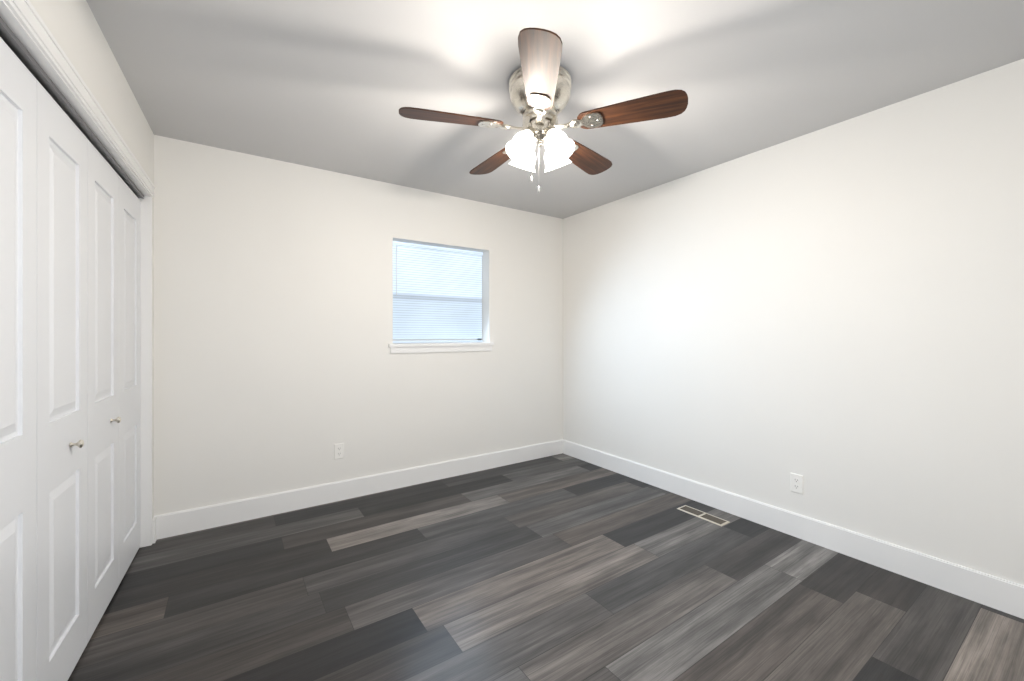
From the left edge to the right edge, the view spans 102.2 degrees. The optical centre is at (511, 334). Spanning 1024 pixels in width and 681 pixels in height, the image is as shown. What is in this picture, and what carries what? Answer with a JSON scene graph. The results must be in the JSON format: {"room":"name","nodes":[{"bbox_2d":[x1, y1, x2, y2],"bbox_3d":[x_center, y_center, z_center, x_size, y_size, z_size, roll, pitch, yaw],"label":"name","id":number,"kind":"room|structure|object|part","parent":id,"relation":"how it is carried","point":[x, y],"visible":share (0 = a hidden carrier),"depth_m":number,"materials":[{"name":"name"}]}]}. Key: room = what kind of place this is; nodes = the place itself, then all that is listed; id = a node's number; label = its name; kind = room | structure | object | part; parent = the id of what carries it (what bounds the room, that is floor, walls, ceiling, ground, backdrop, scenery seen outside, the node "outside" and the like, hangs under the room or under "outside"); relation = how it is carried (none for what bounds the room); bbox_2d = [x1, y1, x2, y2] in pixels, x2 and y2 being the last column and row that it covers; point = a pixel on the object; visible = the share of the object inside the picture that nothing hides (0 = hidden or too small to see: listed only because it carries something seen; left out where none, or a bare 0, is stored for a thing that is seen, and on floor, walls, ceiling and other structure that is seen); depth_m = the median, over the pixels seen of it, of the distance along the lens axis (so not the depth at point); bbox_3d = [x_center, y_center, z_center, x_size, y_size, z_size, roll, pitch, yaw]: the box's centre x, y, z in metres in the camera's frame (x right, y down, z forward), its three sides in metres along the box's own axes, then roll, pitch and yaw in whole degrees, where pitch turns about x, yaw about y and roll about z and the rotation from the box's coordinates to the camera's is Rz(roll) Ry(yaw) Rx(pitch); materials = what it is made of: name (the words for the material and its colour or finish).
{"room":"empty bedroom","nodes":[
{"label":"empty bedroom","id":0,"kind":"room"},
{"bbox_2d":[29,0,153,519],"bbox_3d":[-1.265,0.017,0.944,0.257,2.440,3.577,0,0,-34],"label":"wall","id":1,"kind":"structure","parent":0,"point":[75,29],"depth_m":1.66,"materials":[{"name":"paint"}]},
{"bbox_2d":[0,37,139,680],"bbox_3d":[-1.689,0.226,1.630,0.114,1.998,1.789,0,0,-34],"label":"closet doors","id":2,"kind":"structure","parent":1,"relation":"in","point":[69,373],"depth_m":1.41,"materials":[{"name":"white wood"}]},
{"bbox_3d":[-1.339,0.226,1.057,0.051,1.998,0.446,0,0,-34],"label":"panel","id":3,"kind":"part","parent":2,"relation":"part of","materials":[{"name":"white wood"}]},
{"bbox_3d":[-1.576,0.226,1.437,0.051,1.998,0.446,0,0,-34],"label":"panel","id":4,"kind":"part","parent":2,"relation":"part of","materials":[{"name":"white wood"}]},
{"bbox_3d":[-1.570,0.397,1.492,0.034,0.030,0.030,0,0,-34],"label":"knob","id":5,"kind":"part","parent":2,"relation":"part of","materials":[{"name":"silver metal"}]},
{"bbox_3d":[-1.812,0.226,1.817,0.051,1.998,0.446,0,0,-34],"label":"panel","id":6,"kind":"part","parent":2,"relation":"part of","materials":[{"name":"white wood"}]},
{"bbox_3d":[-1.831,0.397,1.910,0.034,0.030,0.030,0,0,-34],"label":"knob","id":7,"kind":"part","parent":2,"relation":"part of","materials":[{"name":"silver metal"}]},
{"bbox_3d":[-2.049,0.226,2.198,0.051,1.998,0.446,0,0,-34],"label":"panel","id":8,"kind":"part","parent":2,"relation":"part of","materials":[{"name":"white wood"}]},
{"bbox_2d":[0,17,143,198],"bbox_3d":[-1.689,-0.795,1.630,0.123,0.016,1.789,0,0,-34],"label":"track rail","id":9,"kind":"object","parent":1,"relation":"attached to","point":[11,40],"visible":0.56,"depth_m":1.37,"materials":[{"name":"silver metal"}]},
{"bbox_2d":[0,0,154,547],"bbox_3d":[-1.692,0.207,1.629,0.190,2.060,1.835,0,0,-34],"label":"door frame","id":10,"kind":"structure","parent":1,"relation":"attached to","point":[15,25],"depth_m":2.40,"materials":[{"name":"white wood"}]},
{"bbox_2d":[152,517,156,543],"bbox_3d":[-1.208,1.169,0.980,0.151,0.135,3.543,0,0,-34],"label":"baseboard","id":11,"kind":"structure","parent":1,"relation":"attached to","point":[154,529],"depth_m":2.45,"materials":[{"name":"white wood"}]},
{"bbox_2d":[154,135,562,515],"bbox_3d":[-0.870,0.017,3.487,3.650,2.440,0.200,0,0,-34],"label":"wall","id":12,"kind":"structure","parent":0,"point":[279,367],"depth_m":3.00,"materials":[{"name":"paint"}]},
{"bbox_2d":[334,443,343,458],"bbox_3d":[-1.286,0.871,3.079,0.070,0.115,0.008,0,0,-34],"label":"electrical outlet","id":13,"kind":"object","parent":12,"relation":"attached to","point":[338,450],"visible":1,"depth_m":3.08,"materials":[{"name":"plastic"}]},
{"bbox_2d":[154,439,561,539],"bbox_3d":[-0.826,1.167,3.387,3.210,0.141,0.015,0,0,-34],"label":"baseboard","id":14,"kind":"structure","parent":12,"relation":"attached to","point":[206,517],"depth_m":3.05,"materials":[{"name":"white wood"}]},
{"bbox_2d":[393,241,482,342],"bbox_3d":[-0.652,-0.349,3.665,0.888,0.844,0.036,0,0,-34],"label":"window","id":15,"kind":"structure","parent":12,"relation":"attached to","point":[439,293],"depth_m":3.65,"materials":[{"name":"white glass"}]},
{"bbox_2d":[396,245,396,294],"bbox_3d":[-0.957,-0.533,3.430,0.006,0.420,0.008,0,0,-34],"label":"blind wand","id":16,"kind":"object","parent":15,"relation":"hanging from","point":[396,269],"visible":0.89,"depth_m":3.43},
{"bbox_2d":[388,339,493,352],"bbox_3d":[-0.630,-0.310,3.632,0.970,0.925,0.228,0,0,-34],"label":"window sill","id":17,"kind":"structure","parent":12,"relation":"in","point":[433,340],"depth_m":3.54,"materials":[{"name":"white wood"}]},
{"bbox_2d":[68,453,1023,680],"bbox_3d":[-0.060,1.287,1.756,4.250,0.100,3.975,0,0,-34],"label":"floor","id":18,"kind":"structure","parent":0,"point":[561,567],"depth_m":1.91,"materials":[{"name":"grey laminate"}]},
{"bbox_2d":[677,505,729,525],"bbox_3d":[1.300,1.235,2.825,0.105,0.004,0.325,0,0,-34],"label":"floor vent","id":19,"kind":"object","parent":18,"relation":"in","point":[704,515],"visible":1,"depth_m":2.81,"materials":[{"name":"beige metal"}]},
{"bbox_2d":[86,0,1023,218],"bbox_3d":[-0.060,-1.253,1.756,4.250,0.100,3.975,0,0,-34],"label":"ceiling","id":20,"kind":"structure","parent":0,"point":[333,85],"depth_m":1.90,"materials":[{"name":"paint"}]},
{"bbox_2d":[399,28,687,192],"bbox_3d":[0.112,-0.930,2.003,1.243,0.545,1.202,0,0,-34],"label":"ceiling fan","id":21,"kind":"object","parent":20,"relation":"hanging from","point":[540,85],"visible":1,"depth_m":1.85,"materials":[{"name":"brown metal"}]},
{"bbox_3d":[-0.269,-0.971,1.861,0.463,0.006,0.151,0,12,-14],"label":"blade","id":22,"kind":"part","parent":21,"relation":"part of","materials":[{"name":"brown wood"}]},
{"label":"blade","id":23,"kind":"part","parent":21,"relation":"part of","materials":[{"name":"brown wood"}]},
{"bbox_3d":[0.105,-0.971,1.548,0.151,0.006,0.464,12,1,4],"label":"blade","id":24,"kind":"part","parent":21,"relation":"part of","materials":[{"name":"brown wood"}]},
{"bbox_3d":[0.399,-0.971,2.280,0.151,0.006,0.463,-15,-10,39],"label":"blade","id":25,"kind":"part","parent":21,"relation":"part of","materials":[{"name":"brown wood"}]},
{"bbox_3d":[0.518,-0.971,1.807,0.463,0.006,0.151,0,-12,22],"label":"blade","id":26,"kind":"part","parent":21,"relation":"part of","materials":[{"name":"brown wood"}]},
{"bbox_2d":[563,59,1023,584],"bbox_3d":[1.617,0.017,2.891,0.200,2.440,3.575,0,0,-34],"label":"wall","id":27,"kind":"structure","parent":0,"point":[833,315],"depth_m":2.35,"materials":[{"name":"paint"}]},
{"bbox_2d":[562,439,1023,618],"bbox_3d":[1.529,1.167,2.831,0.015,0.141,3.575,0,0,-34],"label":"baseboard","id":28,"kind":"structure","parent":27,"relation":"attached to","point":[999,594],"depth_m":2.34,"materials":[{"name":"white wood"}]},
{"bbox_2d":[791,473,802,493],"bbox_3d":[1.739,0.912,2.526,0.008,0.115,0.070,0,0,-34],"label":"electrical outlet","id":29,"kind":"object","parent":27,"relation":"attached to","point":[796,483],"visible":1,"depth_m":2.52,"materials":[{"name":"plastic"}]}
]}

